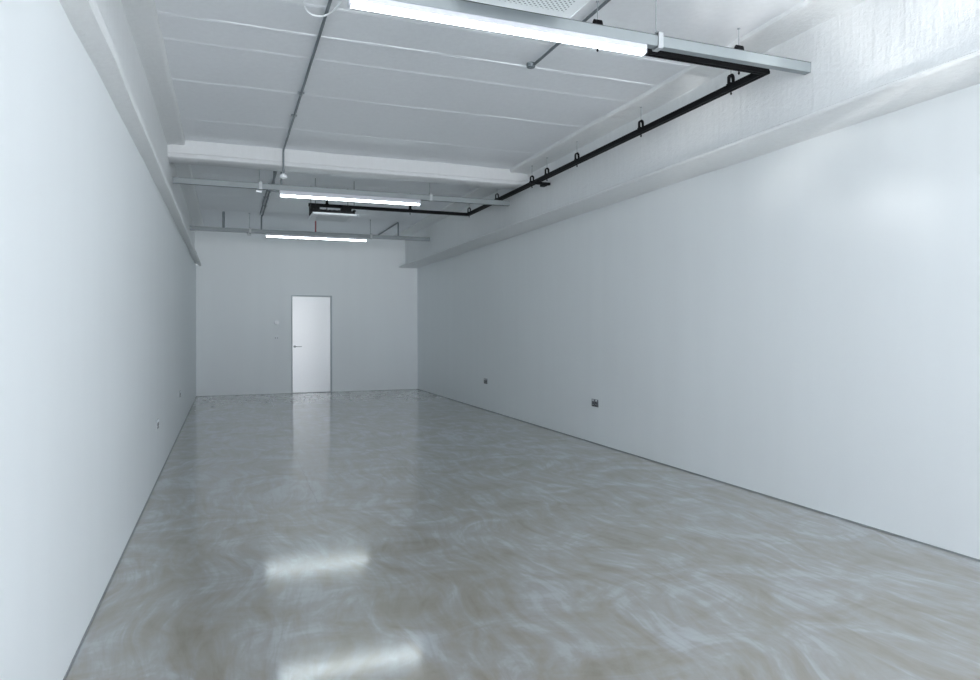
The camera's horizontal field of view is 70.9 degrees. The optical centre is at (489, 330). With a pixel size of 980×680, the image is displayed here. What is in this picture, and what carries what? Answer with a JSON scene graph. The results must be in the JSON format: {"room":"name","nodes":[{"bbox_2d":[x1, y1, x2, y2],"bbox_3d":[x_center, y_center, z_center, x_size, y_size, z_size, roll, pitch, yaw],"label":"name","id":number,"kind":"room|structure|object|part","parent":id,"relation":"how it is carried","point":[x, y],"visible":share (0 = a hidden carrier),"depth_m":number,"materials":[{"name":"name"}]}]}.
{"room":"empty commercial unit","nodes":[
{"label":"empty commercial unit","id":0,"kind":"room"},
{"bbox_2d":[0,0,195,679],"bbox_3d":[-2.492,0.004,4.514,0.290,2.600,19.412,0,0,-21],"label":"wall","id":1,"kind":"structure","parent":0,"point":[98,274],"depth_m":2.68,"materials":[{"name":"paint"}]},
{"bbox_2d":[63,396,196,679],"bbox_3d":[-2.352,1.299,4.566,0.004,0.010,19.412,0,0,-21],"label":"baseboard","id":2,"kind":"structure","parent":1,"relation":"attached to","point":[85,633],"depth_m":3.55,"materials":[{"name":"grey"}]},
{"bbox_2d":[59,0,203,265],"bbox_3d":[-2.429,-1.638,4.539,0.460,0.882,19.412,0,0,-21],"label":"ceiling beam","id":3,"kind":"structure","parent":1,"relation":"attached to","point":[123,40],"depth_m":4.73,"materials":[{"name":"paint"}]},
{"bbox_2d":[156,418,158,429],"bbox_3d":[-2.889,0.815,5.982,0.014,0.086,0.146,0,0,-21],"label":"wall socket","id":4,"kind":"object","parent":1,"relation":"attached to","point":[157,420],"visible":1,"depth_m":5.93,"materials":[{"name":"plastic"}]},
{"bbox_2d":[195,226,416,395],"bbox_3d":[-3.762,-0.543,14.554,5.112,3.700,0.250,0,0,-21],"label":"wall","id":5,"kind":"structure","parent":0,"point":[245,283],"depth_m":14.26,"materials":[{"name":"paint"}]},
{"bbox_2d":[291,295,331,392],"bbox_3d":[-3.761,0.287,14.495,0.830,2.040,0.260,0,0,-21],"label":"door","id":6,"kind":"structure","parent":5,"relation":"in","point":[311,317],"depth_m":14.43,"materials":[{"name":"paint"}]},
{"bbox_2d":[220,389,406,395],"bbox_3d":[-3.713,1.305,14.435,4.512,0.004,0.004,0,0,-21],"label":"baseboard","id":7,"kind":"structure","parent":5,"relation":"attached to","point":[402,389],"depth_m":14.23,"materials":[{"name":"grey"}]},
{"bbox_2d":[155,0,804,235],"bbox_3d":[-0.240,-2.201,5.376,5.200,0.257,19.424,0,0,-21],"label":"ceiling","id":8,"kind":"structure","parent":0,"point":[382,85],"depth_m":5.83,"materials":[{"name":"white paint"}]},
{"bbox_2d":[222,211,224,227],"bbox_3d":[-4.646,-1.931,11.993,0.041,0.278,0.041,0,0,-21],"label":"conduit","id":9,"kind":"object","parent":8,"relation":"attached to","point":[223,212],"visible":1,"depth_m":11.98,"materials":[{"name":"metal"}]},
{"bbox_2d":[260,183,269,214],"bbox_3d":[-3.575,-2.055,10.882,0.056,0.036,2.680,0,0,-21],"label":"conduit","id":10,"kind":"object","parent":8,"relation":"attached to","point":[264,197],"visible":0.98,"depth_m":10.72,"materials":[{"name":"metal"}]},
{"bbox_2d":[261,171,276,228],"bbox_3d":[-3.261,-1.935,10.191,0.063,0.282,4.384,0,0,-21],"label":"conduit","id":11,"kind":"object","parent":8,"relation":"attached to","point":[268,196],"visible":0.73,"depth_m":10.97,"materials":[{"name":"metal"}]},
{"bbox_2d":[283,0,331,172],"bbox_3d":[-0.080,-1.934,1.894,0.056,0.288,12.753,0,0,-21],"label":"conduit","id":12,"kind":"object","parent":8,"relation":"attached to","point":[301,92],"visible":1,"depth_m":5.48,"materials":[{"name":"metal"}]},
{"bbox_2d":[280,173,286,178],"bbox_3d":[-2.354,-1.758,7.840,0.080,0.055,0.080,0,0,-21],"label":"smoke detector","id":13,"kind":"object","parent":12,"relation":"attached to","point":[282,176],"visible":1,"depth_m":7.81,"materials":[{"name":"white plastic"}]},
{"bbox_2d":[190,213,429,240],"bbox_3d":[-3.160,-1.893,12.561,4.259,0.362,0.072,0,0,-21],"label":"channel","id":14,"kind":"object","parent":8,"relation":"hanging from","point":[195,228],"visible":1,"depth_m":12.46,"materials":[{"name":"metal"}]},
{"bbox_3d":[-3.161,-1.790,12.561,4.257,0.003,0.055,0,0,-21],"label":"channel lid","id":15,"kind":"part","parent":14,"relation":"part of","materials":[{"name":"grey metal"}]},
{"bbox_2d":[266,233,366,241],"bbox_3d":[-3.152,-1.693,12.564,1.795,0.062,0.060,0,0,-21],"label":"strip light","id":16,"kind":"object","parent":14,"relation":"attached to","point":[267,235],"visible":1,"depth_m":12.53,"materials":[{"name":"white plastic"}]},
{"bbox_2d":[267,236,365,240],"bbox_3d":[-3.152,-1.675,12.564,1.771,0.024,0.052,0,0,-21],"label":"diffuser","id":17,"kind":"object","parent":16,"relation":"attached to","point":[300,237],"depth_m":12.59,"materials":[{"name":"white plastic"}]},
{"bbox_2d":[302,0,343,16],"bbox_3d":[-0.914,-2.048,3.978,0.340,0.063,0.983,0,0,-34],"label":"cable","id":18,"kind":"object","parent":8,"relation":"attached to","point":[341,1],"visible":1,"depth_m":4.37,"materials":[{"name":"white plastic"}]},
{"bbox_2d":[172,170,509,205],"bbox_3d":[-1.724,-1.896,8.806,4.259,0.362,0.072,0,0,-21],"label":"channel","id":19,"kind":"object","parent":8,"relation":"hanging from","point":[175,180],"visible":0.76,"depth_m":8.67,"materials":[{"name":"metal"}]},
{"bbox_3d":[-1.725,-1.793,8.806,4.257,0.003,0.055,0,0,-21],"label":"channel lid","id":20,"kind":"part","parent":19,"relation":"part of","materials":[{"name":"grey metal"}]},
{"bbox_2d":[279,190,420,205],"bbox_3d":[-1.761,-1.688,8.792,1.786,0.078,0.060,0,0,-21],"label":"strip light","id":21,"kind":"object","parent":19,"relation":"attached to","point":[282,193],"visible":1,"depth_m":8.75,"materials":[{"name":"white plastic"}]},
{"bbox_2d":[168,140,527,189],"bbox_3d":[-1.544,-1.975,8.333,4.285,0.213,0.300,0,0,-21],"label":"ceiling beam","id":22,"kind":"structure","parent":8,"relation":"attached to","point":[192,152],"depth_m":8.13,"materials":[{"name":"white paint"}]},
{"bbox_2d":[378,222,398,235],"bbox_3d":[-2.093,-1.932,14.002,0.026,0.270,1.955,0,0,-21],"label":"conduit","id":23,"kind":"object","parent":8,"relation":"attached to","point":[397,222],"visible":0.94,"depth_m":13.46,"materials":[{"name":"metal"}]},
{"bbox_2d":[470,0,589,17],"bbox_3d":[0.260,-1.893,3.388,0.637,0.374,0.630,0,0,-21],"label":"air vent","id":24,"kind":"object","parent":8,"relation":"hanging from","point":[560,8],"visible":1,"depth_m":3.61,"materials":[{"name":"white plastic"}]},
{"bbox_2d":[501,0,575,11],"bbox_3d":[0.275,-1.709,3.393,0.437,0.006,0.460,0,0,-21],"label":"grille","id":25,"kind":"object","parent":24,"relation":"attached to","point":[548,5],"depth_m":3.60,"materials":[{"name":"white metal"}]},
{"bbox_2d":[308,0,769,216],"bbox_3d":[-0.276,-1.912,7.390,2.570,0.335,6.420,0,0,-21],"label":"ceiling track","id":26,"kind":"object","parent":8,"relation":"hanging from","point":[756,73],"visible":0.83,"depth_m":5.80,"materials":[{"name":"metal"}]},
{"bbox_2d":[308,178,357,222],"bbox_3d":[-2.248,-1.828,9.722,0.637,0.496,0.645,0,0,-21],"label":"hanging unit","id":27,"kind":"object","parent":26,"relation":"hanging from","point":[345,214],"visible":1,"depth_m":9.55,"materials":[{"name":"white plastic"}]},
{"bbox_2d":[315,215,349,221],"bbox_3d":[-2.231,-1.583,9.720,0.437,0.006,0.460,0,0,-21],"label":"grille","id":28,"kind":"object","parent":27,"relation":"attached to","point":[333,218],"depth_m":9.71,"materials":[{"name":"white metal"}]},
{"bbox_3d":[-2.231,-1.595,9.720,0.607,0.026,0.630,0,0,-21],"label":"panel frame","id":29,"kind":"part","parent":27,"relation":"part of","materials":[{"name":"white plastic"}]},
{"bbox_3d":[-1.490,-1.813,10.336,2.408,0.045,0.044,0,0,-21],"label":"rail","id":30,"kind":"part","parent":26,"relation":"part of","materials":[{"name":"black metal"}]},
{"bbox_3d":[0.602,-1.779,8.315,0.270,0.065,0.100,0,0,-21],"label":"wall arm","id":31,"kind":"part","parent":26,"relation":"part of"},
{"bbox_3d":[0.793,-1.817,7.799,0.044,0.045,6.414,0,0,-21],"label":"rail","id":32,"kind":"part","parent":26,"relation":"part of","materials":[{"name":"black metal"}]},
{"bbox_3d":[0.786,-1.817,4.386,2.408,0.045,0.044,0,0,-21],"label":"rail","id":33,"kind":"part","parent":26,"relation":"part of","materials":[{"name":"black metal"}]},
{"bbox_2d":[527,0,610,68],"bbox_3d":[2.006,-2.061,0.950,0.074,0.042,9.499,0,0,-21],"label":"conduit","id":34,"kind":"object","parent":8,"relation":"attached to","point":[530,65],"visible":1,"depth_m":4.98,"materials":[{"name":"metal"}]},
{"bbox_2d":[394,0,810,74],"bbox_3d":[0.158,-1.899,3.884,4.259,0.362,0.072,0,0,-21],"label":"channel","id":35,"kind":"object","parent":8,"relation":"hanging from","point":[657,41],"visible":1,"depth_m":4.13,"materials":[{"name":"metal"}]},
{"bbox_2d":[347,0,646,55],"bbox_3d":[0.104,-1.699,3.863,1.787,0.062,0.060,0,0,-21],"label":"strip light","id":36,"kind":"object","parent":35,"relation":"attached to","point":[392,7],"visible":1,"depth_m":3.81,"materials":[{"name":"white plastic"}]},
{"bbox_3d":[1.017,-1.948,4.213,0.022,0.268,0.022,0,0,-43],"label":"hanger rod","id":37,"kind":"part","parent":35,"relation":"part of","materials":[{"name":"metal"}]},
{"bbox_2d":[65,389,979,679],"bbox_3d":[-0.180,1.375,5.236,5.400,0.150,20.312,0,0,-21],"label":"floor","id":38,"kind":"structure","parent":0,"point":[409,534],"depth_m":3.69,"materials":[{"name":"concrete"}]},
{"bbox_2d":[417,84,979,559],"bbox_3d":[1.998,-0.044,6.231,0.300,2.680,19.412,0,0,-21],"label":"wall","id":39,"kind":"structure","parent":0,"point":[799,323],"depth_m":5.30,"materials":[{"name":"paint"}]},
{"bbox_2d":[592,399,598,406],"bbox_3d":[1.202,0.832,7.878,0.014,0.086,0.146,0,0,-21],"label":"wall socket","id":40,"kind":"object","parent":39,"relation":"attached to","point":[595,402],"visible":1,"depth_m":7.86,"materials":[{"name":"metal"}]},
{"bbox_2d":[394,0,979,267],"bbox_3d":[1.746,-1.733,6.136,0.839,0.708,19.412,0,0,-21],"label":"beam","id":41,"kind":"structure","parent":39,"relation":"attached to","point":[869,59],"depth_m":5.08,"materials":[{"name":"paint"}]},
{"bbox_2d":[418,389,979,560],"bbox_3d":[1.858,1.292,6.177,0.004,0.009,19.412,0,0,-21],"label":"baseboard","id":42,"kind":"structure","parent":39,"relation":"attached to","point":[418,389],"depth_m":5.28,"materials":[{"name":"grey"}]}
]}

